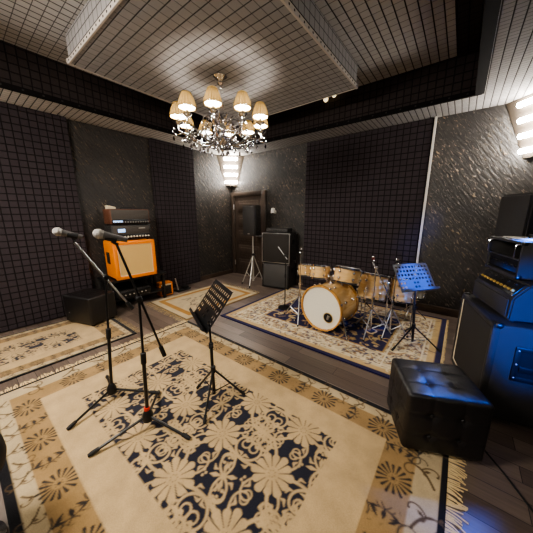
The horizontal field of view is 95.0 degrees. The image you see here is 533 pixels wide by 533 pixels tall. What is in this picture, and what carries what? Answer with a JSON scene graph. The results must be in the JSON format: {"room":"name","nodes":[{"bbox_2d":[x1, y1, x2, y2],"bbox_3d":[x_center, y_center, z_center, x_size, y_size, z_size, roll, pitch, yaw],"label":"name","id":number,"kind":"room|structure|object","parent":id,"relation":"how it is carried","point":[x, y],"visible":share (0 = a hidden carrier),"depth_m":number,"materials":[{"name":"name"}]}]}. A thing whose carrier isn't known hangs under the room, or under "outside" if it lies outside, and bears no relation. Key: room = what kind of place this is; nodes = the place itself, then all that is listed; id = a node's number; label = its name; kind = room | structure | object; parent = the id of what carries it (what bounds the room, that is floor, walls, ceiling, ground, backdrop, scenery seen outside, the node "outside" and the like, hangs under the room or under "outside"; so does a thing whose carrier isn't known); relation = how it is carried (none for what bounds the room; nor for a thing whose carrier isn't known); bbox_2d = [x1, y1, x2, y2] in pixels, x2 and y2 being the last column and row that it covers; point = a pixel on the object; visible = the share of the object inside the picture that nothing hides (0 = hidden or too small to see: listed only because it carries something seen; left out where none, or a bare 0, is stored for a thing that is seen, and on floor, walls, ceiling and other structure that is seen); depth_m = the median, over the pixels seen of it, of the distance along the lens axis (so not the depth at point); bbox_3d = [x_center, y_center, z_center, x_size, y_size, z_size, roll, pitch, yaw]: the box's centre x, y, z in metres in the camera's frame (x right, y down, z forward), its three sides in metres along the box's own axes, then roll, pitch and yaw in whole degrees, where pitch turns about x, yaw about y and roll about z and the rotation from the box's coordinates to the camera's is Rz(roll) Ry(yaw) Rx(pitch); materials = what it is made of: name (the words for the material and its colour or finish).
{"room":"studio","nodes":[
{"label":"studio","id":0,"kind":"room"},
{"bbox_2d":[66,119,232,289],"bbox_3d":[-2.599,-0.991,4.004,0.120,3.450,5.500,9,15,37],"label":"wall","id":1,"kind":"structure","parent":0,"point":[112,167],"depth_m":4.15,"materials":[{"name":"paint"}]},
{"bbox_2d":[0,101,92,331],"bbox_3d":[-3.335,-0.544,2.974,0.078,2.780,1.800,9,15,37],"label":"acoustic panel","id":2,"kind":"object","parent":1,"relation":"attached to","point":[39,193],"visible":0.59,"depth_m":3.25,"materials":[{"name":"fabric"}]},
{"bbox_2d":[148,138,200,287],"bbox_3d":[-1.786,-0.960,4.905,0.078,2.780,0.880,9,15,37],"label":"acoustic panel","id":3,"kind":"object","parent":1,"relation":"attached to","point":[172,165],"visible":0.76,"depth_m":4.82,"materials":[{"name":"black fabric"}]},
{"bbox_2d":[200,269,232,280],"bbox_3d":[-1.187,0.193,5.987,0.018,0.100,1.060,9,15,37],"label":"baseboard","id":4,"kind":"structure","parent":1,"relation":"attached to","point":[221,273],"depth_m":5.93,"materials":[{"name":"brown wood"}]},
{"bbox_2d":[0,0,532,155],"bbox_3d":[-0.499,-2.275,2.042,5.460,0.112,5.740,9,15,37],"label":"ceiling","id":5,"kind":"structure","parent":0,"point":[385,38],"depth_m":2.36,"materials":[{"name":"grey plastic"}]},
{"bbox_2d":[0,40,230,139],"bbox_3d":[-2.117,-2.292,3.350,0.030,0.430,4.420,9,15,37],"label":"ceiling","id":6,"kind":"structure","parent":5,"relation":"attached to","point":[21,67],"depth_m":3.05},
{"bbox_2d":[65,0,357,124],"bbox_3d":[-0.460,-2.247,2.712,2.160,0.250,2.330,9,15,37],"label":"ceiling panel","id":7,"kind":"object","parent":5,"relation":"attached to","point":[162,49],"visible":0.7,"depth_m":2.31,"materials":[{"name":"grey plastic"}]},
{"bbox_2d":[66,0,357,125],"bbox_3d":[-0.460,-2.143,2.735,2.180,0.045,2.350,9,15,37],"label":"trim","id":8,"kind":"structure","parent":7,"relation":"attached to","point":[113,5],"depth_m":2.17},
{"bbox_2d":[169,72,267,156],"bbox_3d":[-0.516,-1.704,2.796,1.085,0.845,1.113,9,15,37],"label":"chandelier","id":9,"kind":"object","parent":7,"relation":"hanging from","point":[180,110],"visible":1,"depth_m":2.66,"materials":[{"name":"silver metal"}]},
{"bbox_2d":[171,115,184,118],"bbox_3d":[-0.963,-1.638,2.661,0.152,0.004,0.152,9,15,37],"label":"diffuser","id":10,"kind":"object","parent":9,"relation":"attached to","point":[172,116],"depth_m":2.66,"materials":[{"name":"white glass"}]},
{"bbox_2d":[179,103,194,109],"bbox_3d":[-0.791,-1.588,2.432,0.152,0.004,0.152,9,15,37],"label":"diffuser","id":11,"kind":"object","parent":9,"relation":"attached to","point":[182,106],"depth_m":2.42,"materials":[{"name":"white glass"}]},
{"bbox_2d":[205,101,220,106],"bbox_3d":[-0.515,-1.569,2.345,0.152,0.004,0.152,9,15,37],"label":"diffuser","id":12,"kind":"object","parent":9,"relation":"attached to","point":[207,103],"depth_m":2.35,"materials":[{"name":"white glass"}]},
{"bbox_2d":[235,105,249,109],"bbox_3d":[-0.239,-1.589,2.433,0.152,0.004,0.152,9,15,37],"label":"diffuser","id":13,"kind":"object","parent":9,"relation":"attached to","point":[237,107],"depth_m":2.44,"materials":[{"name":"white glass"}]},
{"bbox_2d":[253,113,266,118],"bbox_3d":[-0.069,-1.638,2.663,0.152,0.004,0.152,9,15,37],"label":"diffuser","id":14,"kind":"object","parent":9,"relation":"attached to","point":[255,115],"depth_m":2.65,"materials":[{"name":"white glass"}]},
{"bbox_2d":[231,51,479,146],"bbox_3d":[0.830,-2.401,3.854,3.970,0.430,0.030,9,15,37],"label":"acoustic panel","id":15,"kind":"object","parent":5,"relation":"attached to","point":[454,75],"depth_m":3.26,"materials":[{"name":"plastic"}]},
{"bbox_2d":[0,0,500,150],"bbox_3d":[-0.543,-1.822,2.188,4.005,0.055,4.455,9,15,37],"label":"trim","id":16,"kind":"structure","parent":15,"relation":"attached to","point":[491,7],"depth_m":2.84,"materials":[{"name":"black"}]},
{"bbox_2d":[0,273,532,532],"bbox_3d":[-0.499,0.993,2.747,5.460,0.100,5.740,9,15,37],"label":"floor","id":17,"kind":"structure","parent":0,"point":[494,505],"depth_m":2.18,"materials":[{"name":"brown wood"}]},
{"bbox_2d":[0,433,6,532],"bbox_3d":[-1.348,1.039,1.035,0.394,0.531,0.394,9,15,37],"label":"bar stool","id":18,"kind":"object","parent":17,"relation":"on","point":[3,448],"visible":1,"depth_m":1.11,"materials":[{"name":"black leather"}]},
{"bbox_2d":[0,317,139,383],"bbox_3d":[-2.778,0.950,2.681,1.201,0.011,2.286,9,15,37],"label":"patterned rug","id":19,"kind":"object","parent":17,"relation":"on","point":[28,351],"visible":0.8,"depth_m":2.87,"materials":[{"name":"fabric"}]},
{"bbox_2d":[62,288,116,325],"bbox_3d":[-2.506,0.561,3.483,0.550,0.410,0.400,4,13,20],"label":"pouf","id":20,"kind":"object","parent":19,"relation":"on","point":[87,306],"visible":0.98,"depth_m":3.33,"materials":[{"name":"black leather"}]},
{"bbox_2d":[97,269,166,301],"bbox_3d":[-2.264,0.374,4.198,0.500,0.500,0.920,10,16,39],"label":"stand","id":21,"kind":"object","parent":17,"relation":"on","point":[154,289],"visible":0.45,"depth_m":4.16,"materials":[{"name":"black paint"}]},
{"bbox_2d":[103,238,156,280],"bbox_3d":[-2.209,-0.140,3.984,0.440,0.595,0.646,10,16,40],"label":"amplifier","id":22,"kind":"object","parent":21,"relation":"on","point":[139,255],"visible":0.9,"depth_m":3.81,"materials":[{"name":"orange fabric"}]},
{"bbox_2d":[104,224,150,239],"bbox_3d":[-2.202,-0.549,3.904,0.321,0.238,0.580,10,16,40],"label":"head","id":23,"kind":"object","parent":22,"relation":"on","point":[131,231],"visible":0.74,"depth_m":3.81},
{"bbox_2d":[103,207,149,224],"bbox_3d":[-2.204,-0.801,3.864,0.321,0.269,0.570,10,16,40],"label":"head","id":24,"kind":"object","parent":23,"relation":"on","point":[111,216],"visible":0.99,"depth_m":3.73},
{"bbox_2d":[105,205,115,208],"bbox_3d":[-2.361,-0.902,3.689,0.070,0.062,0.120,6,14,26],"label":"effects pedal","id":25,"kind":"object","parent":24,"relation":"on","point":[106,206],"visible":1,"depth_m":3.65,"materials":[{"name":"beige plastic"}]},
{"bbox_2d":[111,210,148,218],"bbox_3d":[-2.098,-0.802,3.771,0.012,0.140,0.535,10,16,40],"label":"grille","id":26,"kind":"object","parent":24,"relation":"attached to","point":[115,214],"depth_m":3.76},
{"bbox_2d":[111,283,150,299],"bbox_3d":[-2.254,0.411,4.094,0.320,0.125,0.500,9,15,37],"label":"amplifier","id":27,"kind":"object","parent":21,"relation":"on","point":[129,291],"visible":0.81,"depth_m":4.02,"materials":[{"name":"black metal"}]},
{"bbox_2d":[115,285,163,301],"bbox_3d":[-2.264,0.462,4.217,0.400,0.025,0.840,10,16,39],"label":"shelf","id":28,"kind":"object","parent":21,"relation":"attached to","point":[154,288],"depth_m":4.32,"materials":[{"name":"black metal"}]},
{"bbox_2d":[156,280,172,296],"bbox_3d":[-1.919,0.411,4.605,0.170,0.255,0.240,12,17,43],"label":"amplifier","id":29,"kind":"object","parent":17,"relation":"on","point":[169,287],"visible":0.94,"depth_m":4.56,"materials":[{"name":"orange plastic"}]},
{"bbox_2d":[161,285,171,294],"bbox_3d":[-1.867,0.434,4.558,0.012,0.170,0.190,12,17,43],"label":"grille","id":30,"kind":"object","parent":29,"relation":"attached to","point":[168,287],"depth_m":4.58,"materials":[{"name":"black fabric"}]},
{"bbox_2d":[174,276,190,291],"bbox_3d":[-1.696,0.318,4.901,0.160,0.312,0.300,8,14,31],"label":"guitar stand","id":31,"kind":"object","parent":17,"relation":"on","point":[184,287],"visible":1,"depth_m":4.86,"materials":[{"name":"black paint"}]},
{"bbox_2d":[147,283,260,321],"bbox_3d":[-1.074,0.567,4.455,1.185,0.011,1.799,10,16,39],"label":"rug","id":32,"kind":"object","parent":17,"relation":"on","point":[179,305],"visible":0.7,"depth_m":4.29,"materials":[{"name":"fabric"}]},
{"bbox_2d":[0,320,468,532],"bbox_3d":[-0.518,1.131,1.839,3.187,0.011,1.954,9,15,37],"label":"patterned rug","id":33,"kind":"object","parent":17,"relation":"on","point":[298,452],"visible":0.92,"depth_m":1.54,"materials":[{"name":"fabric"}]},
{"bbox_2d":[66,232,156,429],"bbox_3d":[-1.186,0.413,1.890,0.539,1.369,0.598,-2,12,-9],"label":"microphone stand","id":34,"kind":"object","parent":33,"relation":"on","point":[111,389],"visible":0.99,"depth_m":1.93,"materials":[{"name":"black metal"}]},
{"bbox_2d":[52,227,82,238],"bbox_3d":[-1.383,-0.230,1.700,0.165,0.085,0.060,-7,14,-29],"label":"microphone","id":35,"kind":"object","parent":34,"relation":"attached to","point":[57,231],"visible":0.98,"depth_m":1.67,"materials":[{"name":"silver metal"}]},
{"bbox_2d":[52,227,62,235],"bbox_3d":[-1.429,-0.238,1.672,0.058,0.059,0.056,-11,16,-40],"label":"grille","id":36,"kind":"object","parent":35,"relation":"attached to","point":[57,231],"depth_m":1.66,"materials":[{"name":"silver metal"}]},
{"bbox_2d":[87,238,190,457],"bbox_3d":[-0.859,0.483,1.542,0.606,1.379,0.581,9,15,37],"label":"microphone stand","id":37,"kind":"object","parent":33,"relation":"on","point":[147,416],"visible":1,"depth_m":1.64,"materials":[{"name":"black metal"}]},
{"bbox_2d":[93,229,127,241],"bbox_3d":[-0.917,-0.181,1.438,0.172,0.085,0.060,-9,15,-36],"label":"microphone","id":38,"kind":"object","parent":37,"relation":"attached to","point":[97,233],"visible":1,"depth_m":1.41,"materials":[{"name":"silver metal"}]},
{"bbox_2d":[93,229,103,238],"bbox_3d":[-0.962,-0.187,1.401,0.058,0.059,0.056,-6,13,-25],"label":"grille","id":39,"kind":"object","parent":38,"relation":"attached to","point":[97,233],"depth_m":1.38,"materials":[{"name":"silver metal"}]},
{"bbox_2d":[189,279,245,423],"bbox_3d":[-0.410,0.621,1.980,0.391,0.926,0.544,-6,14,-27],"label":"music stand","id":40,"kind":"object","parent":33,"relation":"on","point":[203,318],"visible":1,"depth_m":1.96,"materials":[{"name":"black metal"}]},
{"bbox_2d":[387,358,493,460],"bbox_3d":[1.130,0.942,1.669,0.470,0.430,0.430,3,12,13],"label":"pouf","id":41,"kind":"object","parent":33,"relation":"on","point":[434,407],"visible":1,"depth_m":1.49,"materials":[{"name":"black leather"}]},
{"bbox_2d":[242,236,261,287],"bbox_3d":[-0.248,-0.118,5.147,0.467,1.047,0.392,-7,14,-29],"label":"speaker stand","id":42,"kind":"object","parent":17,"relation":"on","point":[253,254],"visible":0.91,"depth_m":5.13,"materials":[{"name":"silver metal"}]},
{"bbox_2d":[242,205,260,235],"bbox_3d":[-0.285,-0.923,4.947,0.306,0.610,0.295,7,14,29],"label":"loudspeaker","id":43,"kind":"object","parent":42,"relation":"on","point":[251,213],"visible":1,"depth_m":4.83,"materials":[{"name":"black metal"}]},
{"bbox_2d":[242,206,254,234],"bbox_3d":[-0.353,-0.908,4.830,0.280,0.555,0.016,7,14,29],"label":"grille","id":44,"kind":"object","parent":43,"relation":"attached to","point":[248,211],"depth_m":4.82,"materials":[{"name":"black fabric"}]},
{"bbox_2d":[262,261,295,289],"bbox_3d":[0.266,0.149,5.135,0.594,0.520,0.418,6,14,25],"label":"base cabinet","id":45,"kind":"object","parent":17,"relation":"on","point":[272,273],"visible":0.86,"depth_m":4.96,"materials":[{"name":"black fabric"}]},
{"bbox_2d":[264,264,286,287],"bbox_3d":[0.177,0.187,4.959,0.520,0.460,0.012,6,14,25],"label":"grille","id":46,"kind":"object","parent":45,"relation":"attached to","point":[273,273],"depth_m":4.95,"materials":[{"name":"black fabric"}]},
{"bbox_2d":[220,287,448,378],"bbox_3d":[0.968,0.755,3.586,2.713,0.011,1.920,9,15,37],"label":"rug","id":47,"kind":"object","parent":17,"relation":"on","point":[374,355],"visible":0.66,"depth_m":3.11,"materials":[{"name":"fabric"}]},
{"bbox_2d":[278,247,290,309],"bbox_3d":[0.297,0.184,3.858,0.218,0.990,0.220,-2,12,-10],"label":"microphone stand","id":48,"kind":"object","parent":47,"relation":"on","point":[281,307],"visible":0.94,"depth_m":3.88,"materials":[{"name":"black paint"}]},
{"bbox_2d":[284,248,302,326],"bbox_3d":[0.419,0.248,3.467,0.426,1.030,0.476,9,15,37],"label":"cymbal stand","id":49,"kind":"object","parent":47,"relation":"on","point":[300,250],"visible":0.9,"depth_m":3.42,"materials":[{"name":"silver metal"}]},
{"bbox_2d":[293,275,358,341],"bbox_3d":[0.839,0.450,3.248,0.828,0.715,0.490,12,17,44],"label":"bass drum","id":50,"kind":"object","parent":47,"relation":"on","point":[325,306],"visible":0.95,"depth_m":3.11,"materials":[{"name":"brown wood"}]},
{"bbox_2d":[309,264,331,279],"bbox_3d":[0.732,0.075,3.316,0.297,0.240,0.307,9,15,37],"label":"tom drum","id":51,"kind":"object","parent":50,"relation":"attached to","point":[321,272],"visible":0.98,"depth_m":3.20,"materials":[{"name":"brown wood"}]},
{"bbox_2d":[297,263,310,276],"bbox_3d":[0.559,0.049,3.498,0.246,0.225,0.262,-5,13,-23],"label":"tom drum","id":52,"kind":"object","parent":51,"relation":"attached to","point":[305,267],"visible":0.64,"depth_m":3.41,"materials":[{"name":"brown wood"}]},
{"bbox_2d":[332,265,362,285],"bbox_3d":[1.019,0.109,3.093,0.349,0.260,0.362,9,15,37],"label":"tom drum","id":53,"kind":"object","parent":50,"relation":"attached to","point":[343,274],"visible":1,"depth_m":2.96,"materials":[{"name":"brown wood"}]},
{"bbox_2d":[351,285,370,308],"bbox_3d":[1.442,0.458,3.830,0.394,0.459,0.390,9,15,37],"label":"stool","id":54,"kind":"object","parent":47,"relation":"on","point":[353,286],"visible":0.04,"depth_m":3.75,"materials":[{"name":"black leather"}]},
{"bbox_2d":[356,272,389,327],"bbox_3d":[1.435,0.427,3.315,0.408,0.738,0.447,9,15,37],"label":"tom drum","id":55,"kind":"object","parent":47,"relation":"on","point":[365,288],"visible":0.84,"depth_m":3.15,"materials":[{"name":"brown wood"}]},
{"bbox_2d":[355,256,393,341],"bbox_3d":[1.284,0.380,2.949,0.491,0.990,0.421,9,15,37],"label":"cymbal stand","id":56,"kind":"object","parent":47,"relation":"on","point":[373,298],"visible":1,"depth_m":2.99,"materials":[{"name":"silver metal"}]},
{"bbox_2d":[378,259,407,339],"bbox_3d":[1.538,0.394,2.933,0.364,0.970,0.356,9,15,37],"label":"cymbal stand","id":57,"kind":"object","parent":47,"relation":"on","point":[393,297],"visible":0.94,"depth_m":2.99,"materials":[{"name":"silver metal"}]},
{"bbox_2d":[386,277,418,331],"bbox_3d":[1.821,0.468,3.292,0.383,0.667,0.410,9,15,37],"label":"tom drum","id":58,"kind":"object","parent":47,"relation":"on","point":[407,298],"visible":0.53,"depth_m":3.13,"materials":[{"name":"brown wood"}]},
{"bbox_2d":[400,291,425,320],"bbox_3d":[2.094,0.518,3.487,0.350,0.481,0.358,9,15,37],"label":"snare drum","id":59,"kind":"object","parent":47,"relation":"on","point":[421,294],"visible":0.22,"depth_m":3.44,"materials":[{"name":"silver metal"}]},
{"bbox_2d":[391,262,440,352],"bbox_3d":[1.684,0.444,2.821,0.570,0.919,0.495,1,12,4],"label":"music stand","id":60,"kind":"object","parent":47,"relation":"on","point":[413,285],"visible":1,"depth_m":2.80,"materials":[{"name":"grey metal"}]},
{"bbox_2d":[451,292,532,427],"bbox_3d":[1.897,0.706,2.011,0.388,0.772,0.792,6,13,25],"label":"speaker cabinet","id":61,"kind":"object","parent":17,"relation":"on","point":[495,352],"visible":0.73,"depth_m":1.73,"materials":[{"name":"plastic"}]},
{"bbox_2d":[473,268,532,322],"bbox_3d":[1.897,0.207,1.885,0.286,0.273,0.600,5,13,21],"label":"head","id":62,"kind":"object","parent":61,"relation":"on","point":[512,298],"visible":0.99,"depth_m":1.74},
{"bbox_2d":[473,280,508,315],"bbox_3d":[1.768,0.234,1.942,0.008,0.120,0.540,5,13,21],"label":"grille","id":63,"kind":"object","parent":62,"relation":"attached to","point":[498,300],"depth_m":1.88,"materials":[{"name":"black fabric"}]},
{"bbox_2d":[485,234,532,280],"bbox_3d":[2.027,-0.091,1.886,0.369,0.310,0.508,5,13,21],"label":"case","id":64,"kind":"object","parent":62,"relation":"on","point":[512,256],"visible":1,"depth_m":1.89,"materials":[{"name":"metal"}]},
{"bbox_2d":[485,450,532,511],"bbox_3d":[1.380,1.229,1.387,0.094,0.010,0.810,5,13,20],"label":"cable","id":65,"kind":"object","parent":17,"relation":"on","point":[486,452],"visible":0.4,"depth_m":1.39,"materials":[{"name":"black rubber"}]},
{"bbox_3d":[2.393,0.395,2.494,0.371,1.162,0.325,0,12,0],"label":"speaker stand","id":66,"kind":"object","parent":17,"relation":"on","visible":0},
{"bbox_2d":[494,192,532,236],"bbox_3d":[2.385,-0.412,2.269,0.255,0.510,0.296,0,12,0],"label":"loudspeaker","id":67,"kind":"object","parent":66,"relation":"on","point":[515,215],"visible":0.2,"depth_m":2.22,"materials":[{"name":"black metal"}]},
{"bbox_2d":[262,232,296,263],"bbox_3d":[0.266,-0.400,5.017,0.614,0.600,0.418,6,14,25],"label":"upper cabinet","id":68,"kind":"object","parent":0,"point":[271,241],"visible":0.92,"depth_m":4.84,"materials":[{"name":"black fabric"}]},
{"bbox_2d":[263,234,287,262],"bbox_3d":[0.177,-0.361,4.841,0.540,0.540,0.012,6,14,25],"label":"grille","id":69,"kind":"object","parent":68,"relation":"attached to","point":[271,242],"depth_m":4.84,"materials":[{"name":"black fabric"}]},
{"bbox_2d":[266,228,291,232],"bbox_3d":[0.254,-0.734,4.943,0.460,0.082,0.300,6,14,25],"label":"amplifier","id":70,"kind":"object","parent":68,"relation":"on","point":[282,230],"visible":0.99,"depth_m":4.83,"materials":[{"name":"grey metal"}]},
{"bbox_2d":[232,104,532,309],"bbox_3d":[1.236,-1.110,4.555,5.460,3.450,0.120,9,15,37],"label":"wall","id":71,"kind":"structure","parent":0,"point":[476,160],"depth_m":3.42,"materials":[{"name":"paint"}]},
{"bbox_2d":[217,155,243,186],"bbox_3d":[-0.816,-2.200,5.588,0.438,0.645,0.438,9,15,37],"label":"sconce","id":72,"kind":"object","parent":71,"relation":"attached to","point":[231,165],"visible":1,"depth_m":5.63,"materials":[{"name":"white glass"}]},
{"bbox_2d":[231,190,266,277],"bbox_3d":[-0.442,-0.751,5.842,1.080,2.005,0.089,9,15,37],"label":"door","id":73,"kind":"structure","parent":71,"relation":"in","point":[241,244],"depth_m":5.89,"materials":[{"name":"brown wood"}]},
{"bbox_2d":[271,208,276,213],"bbox_3d":[0.148,-1.192,5.239,0.092,0.129,0.142,9,15,37],"label":"security camera","id":74,"kind":"object","parent":71,"relation":"attached to","point":[273,211],"visible":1,"depth_m":5.20,"materials":[{"name":"white plastic"}]},
{"bbox_2d":[302,118,433,307],"bbox_3d":[1.541,-0.817,4.261,1.970,2.790,0.048,9,15,37],"label":"acoustic panel","id":75,"kind":"object","parent":71,"relation":"attached to","point":[364,192],"visible":0.87,"depth_m":4.07,"materials":[{"name":"fabric"}]},
{"bbox_2d":[414,116,437,277],"bbox_3d":[2.333,-0.684,3.649,0.024,2.796,0.060,9,15,37],"label":"trim","id":76,"kind":"structure","parent":71,"relation":"attached to","point":[436,117],"depth_m":3.53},
{"bbox_2d":[415,302,458,317],"bbox_3d":[2.802,0.698,3.594,1.125,0.120,0.024,9,15,37],"label":"baseboard","id":77,"kind":"structure","parent":71,"relation":"attached to","point":[423,307],"depth_m":3.73,"materials":[{"name":"brown wood"}]},
{"bbox_2d":[506,93,532,158],"bbox_3d":[2.928,-1.581,2.717,0.438,0.645,0.438,9,15,37],"label":"sconce","id":78,"kind":"object","parent":71,"relation":"attached to","point":[520,110],"visible":1,"depth_m":2.83,"materials":[{"name":"white"}]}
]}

